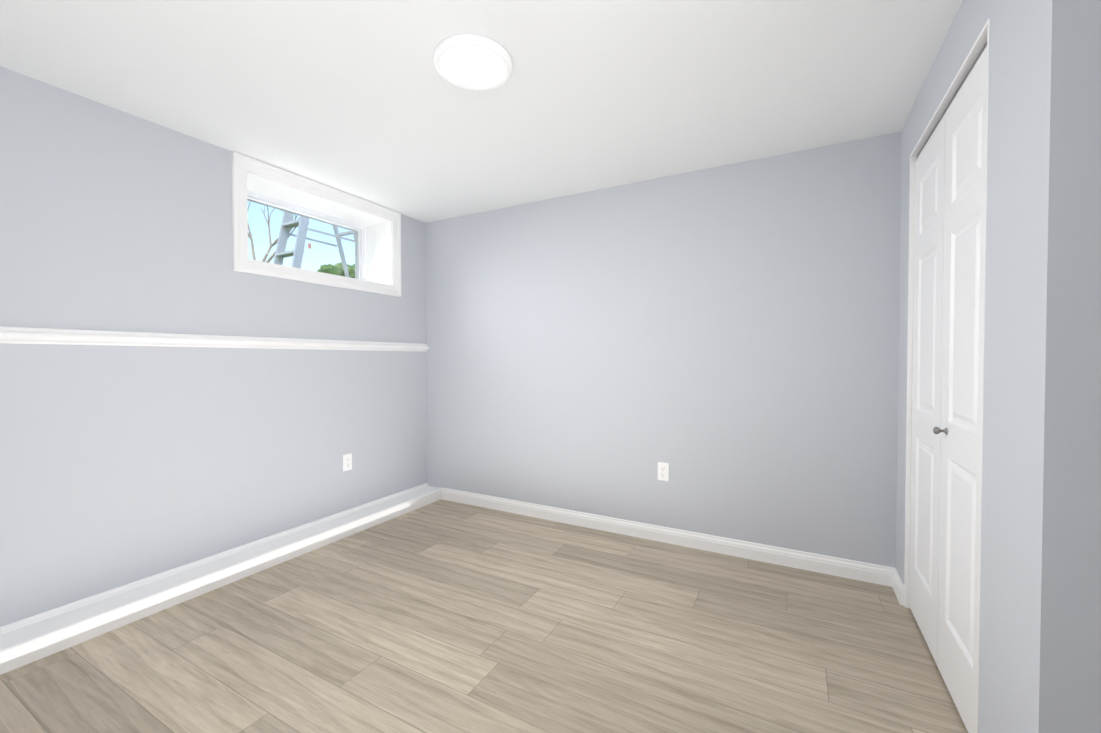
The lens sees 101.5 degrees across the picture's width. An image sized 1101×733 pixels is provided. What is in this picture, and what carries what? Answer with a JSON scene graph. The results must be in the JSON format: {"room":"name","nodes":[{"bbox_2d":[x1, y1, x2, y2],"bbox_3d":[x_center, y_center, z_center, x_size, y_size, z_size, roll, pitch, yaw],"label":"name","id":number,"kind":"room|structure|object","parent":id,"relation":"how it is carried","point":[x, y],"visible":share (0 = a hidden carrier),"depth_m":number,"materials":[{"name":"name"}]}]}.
{"room":"empty basement bedroom","nodes":[
{"label":"empty basement bedroom","id":0,"kind":"room"},
{"bbox_2d":[0,66,426,626],"bbox_3d":[-2.046,-0.030,2.343,0.420,2.280,3.670,1,1,28],"label":"wall","id":1,"kind":"structure","parent":0,"point":[121,465],"depth_m":2.17,"materials":[{"name":"grey paint"}]},
{"bbox_2d":[0,326,428,351],"bbox_3d":[-1.846,-0.131,2.233,0.035,0.065,3.450,1,1,28],"label":"trim","id":2,"kind":"structure","parent":1,"relation":"attached to","point":[18,335],"depth_m":2.22,"materials":[{"name":"white paint"}]},
{"bbox_2d":[0,483,441,674],"bbox_3d":[-1.785,1.058,2.220,0.175,0.108,3.450,1,1,28],"label":"baseboard","id":3,"kind":"structure","parent":1,"relation":"attached to","point":[25,641],"depth_m":2.15,"materials":[{"name":"white paint"}]},
{"bbox_2d":[231,151,400,296],"bbox_3d":[-1.447,-0.856,2.972,0.022,0.646,1.186,1,1,28],"label":"window frame","id":4,"kind":"structure","parent":1,"relation":"in","point":[241,164],"depth_m":2.74,"materials":[{"name":"white paint"}]},
{"bbox_2d":[246,170,391,285],"bbox_3d":[-1.615,-0.858,3.062,0.360,0.510,1.050,1,1,28],"label":"liner","id":5,"kind":"object","parent":1,"relation":"attached to","point":[378,249],"visible":0.46,"depth_m":3.27,"materials":[{"name":"white paint"}]},
{"bbox_2d":[247,190,365,279],"bbox_3d":[-1.743,-0.859,3.131,0.070,0.486,1.026,1,1,28],"label":"window","id":6,"kind":"structure","parent":5,"relation":"attached to","point":[359,253],"depth_m":3.25,"materials":[{"name":"white plastic"}]},
{"bbox_2d":[343,453,351,470],"bbox_3d":[-1.399,0.660,3.101,0.008,0.114,0.070,1,1,28],"label":"electrical outlet","id":7,"kind":"object","parent":1,"relation":"attached to","point":[347,461],"visible":1,"depth_m":3.10,"materials":[{"name":"white plastic"}]},
{"bbox_2d":[0,0,962,222],"bbox_3d":[-0.107,-1.182,1.274,4.830,0.060,3.670,1,1,28],"label":"ceiling","id":8,"kind":"structure","parent":0,"point":[363,99],"depth_m":1.83,"materials":[{"name":"white paint"}]},
{"bbox_2d":[433,34,512,90],"bbox_3d":[-0.292,-1.144,1.708,0.296,0.030,0.296,1,1,28],"label":"recessed light","id":9,"kind":"object","parent":8,"relation":"in","point":[472,62],"visible":1,"depth_m":1.67,"materials":[{"name":"white plastic"}]},
{"bbox_2d":[0,499,967,732],"bbox_3d":[-0.107,1.158,1.314,4.830,0.060,3.670,1,1,28],"label":"floor","id":10,"kind":"structure","parent":0,"point":[442,616],"depth_m":1.78,"materials":[{"name":"wood"}]},
{"bbox_2d":[425,131,900,567],"bbox_3d":[0.925,-0.037,2.759,4.410,2.280,0.110,1,1,28],"label":"wall","id":11,"kind":"structure","parent":0,"point":[723,341],"depth_m":2.73,"materials":[{"name":"grey paint"}]},
{"bbox_2d":[658,462,668,480],"bbox_3d":[0.707,0.660,2.822,0.070,0.114,0.008,1,1,28],"label":"electrical outlet","id":12,"kind":"object","parent":11,"relation":"attached to","point":[663,471],"visible":1,"depth_m":2.82,"materials":[{"name":"white plastic"}]},
{"bbox_2d":[441,487,895,586],"bbox_3d":[0.425,1.052,2.978,2.990,0.094,0.015,1,1,28],"label":"baseboard","id":13,"kind":"structure","parent":11,"relation":"attached to","point":[853,569],"depth_m":2.73,"materials":[{"name":"white paint"}]},
{"bbox_2d":[896,0,1027,732],"bbox_3d":[1.460,-0.018,1.616,0.110,2.280,1.390,1,1,28],"label":"wall","id":14,"kind":"structure","parent":0,"point":[1007,109],"depth_m":1.16,"materials":[{"name":"grey paint"}]},
{"bbox_2d":[892,569,903,605],"bbox_3d":[1.685,1.066,2.180,0.015,0.094,0.188,1,1,28],"label":"baseboard","id":15,"kind":"structure","parent":14,"relation":"attached to","point":[897,585],"depth_m":2.15,"materials":[{"name":"white paint"}]},
{"bbox_2d":[904,18,989,732],"bbox_3d":[1.458,0.083,1.635,0.091,2.078,0.949,1,1,28],"label":"door frame","id":16,"kind":"structure","parent":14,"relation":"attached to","point":[976,48],"depth_m":1.89,"materials":[{"name":"white paint"}]},
{"bbox_2d":[909,46,986,732],"bbox_3d":[1.431,0.095,1.650,0.071,2.030,0.916,1,1,28],"label":"closet door","id":17,"kind":"structure","parent":16,"relation":"attached to","point":[947,340],"depth_m":1.56,"materials":[{"name":"white paint"}]},
{"bbox_2d":[917,42,986,157],"bbox_3d":[1.449,-0.934,1.623,0.024,0.019,0.922,1,1,28],"label":"trim","id":18,"kind":"structure","parent":14,"relation":"attached to","point":[969,71],"depth_m":1.55,"materials":[{"name":"silver metal"}]},
{"bbox_2d":[1015,0,1100,732],"bbox_3d":[1.554,-0.002,0.713,1.135,2.280,0.110,1,1,28],"label":"wall","id":19,"kind":"structure","parent":0,"point":[1058,677],"depth_m":0.92,"materials":[{"name":"grey paint"}]},
{"label":"outside","id":20,"kind":"structure","parent":0,"visible":0},
{"bbox_3d":[-8.213,-0.493,7.750,15.580,0.100,26.000,1,1,28],"label":"ground","id":21,"kind":"structure","parent":20,"visible":0},
{"bbox_2d":[248,201,299,262],"bbox_3d":[-4.424,-1.680,6.992,1.232,2.300,0.551,0,1,-14],"label":"bare tree","id":22,"kind":"object","parent":21,"relation":"on","point":[269,249],"depth_m":7.00,"materials":[{"name":"beige plant"}]},
{"bbox_2d":[273,211,354,276],"bbox_3d":[-2.354,-1.512,4.709,0.368,2.057,1.096,1,1,28],"label":"ladder","id":23,"kind":"object","parent":21,"relation":"on","point":[280,246],"depth_m":4.44,"materials":[{"name":"silver metal"}]},
{"bbox_2d":[317,262,341,274],"bbox_3d":[-6.037,-1.842,13.068,1.009,2.416,1.707,1,1,28],"label":"leafy tree","id":24,"kind":"object","parent":21,"relation":"on","point":[324,266],"depth_m":12.36,"materials":[{"name":"green plant"}]},
{"bbox_2d":[336,263,354,277],"bbox_3d":[-4.242,-1.397,9.705,0.793,1.640,0.746,1,1,28],"label":"leafy tree","id":25,"kind":"object","parent":21,"relation":"on","point":[339,271],"depth_m":9.40,"materials":[{"name":"green plant"}]}
]}

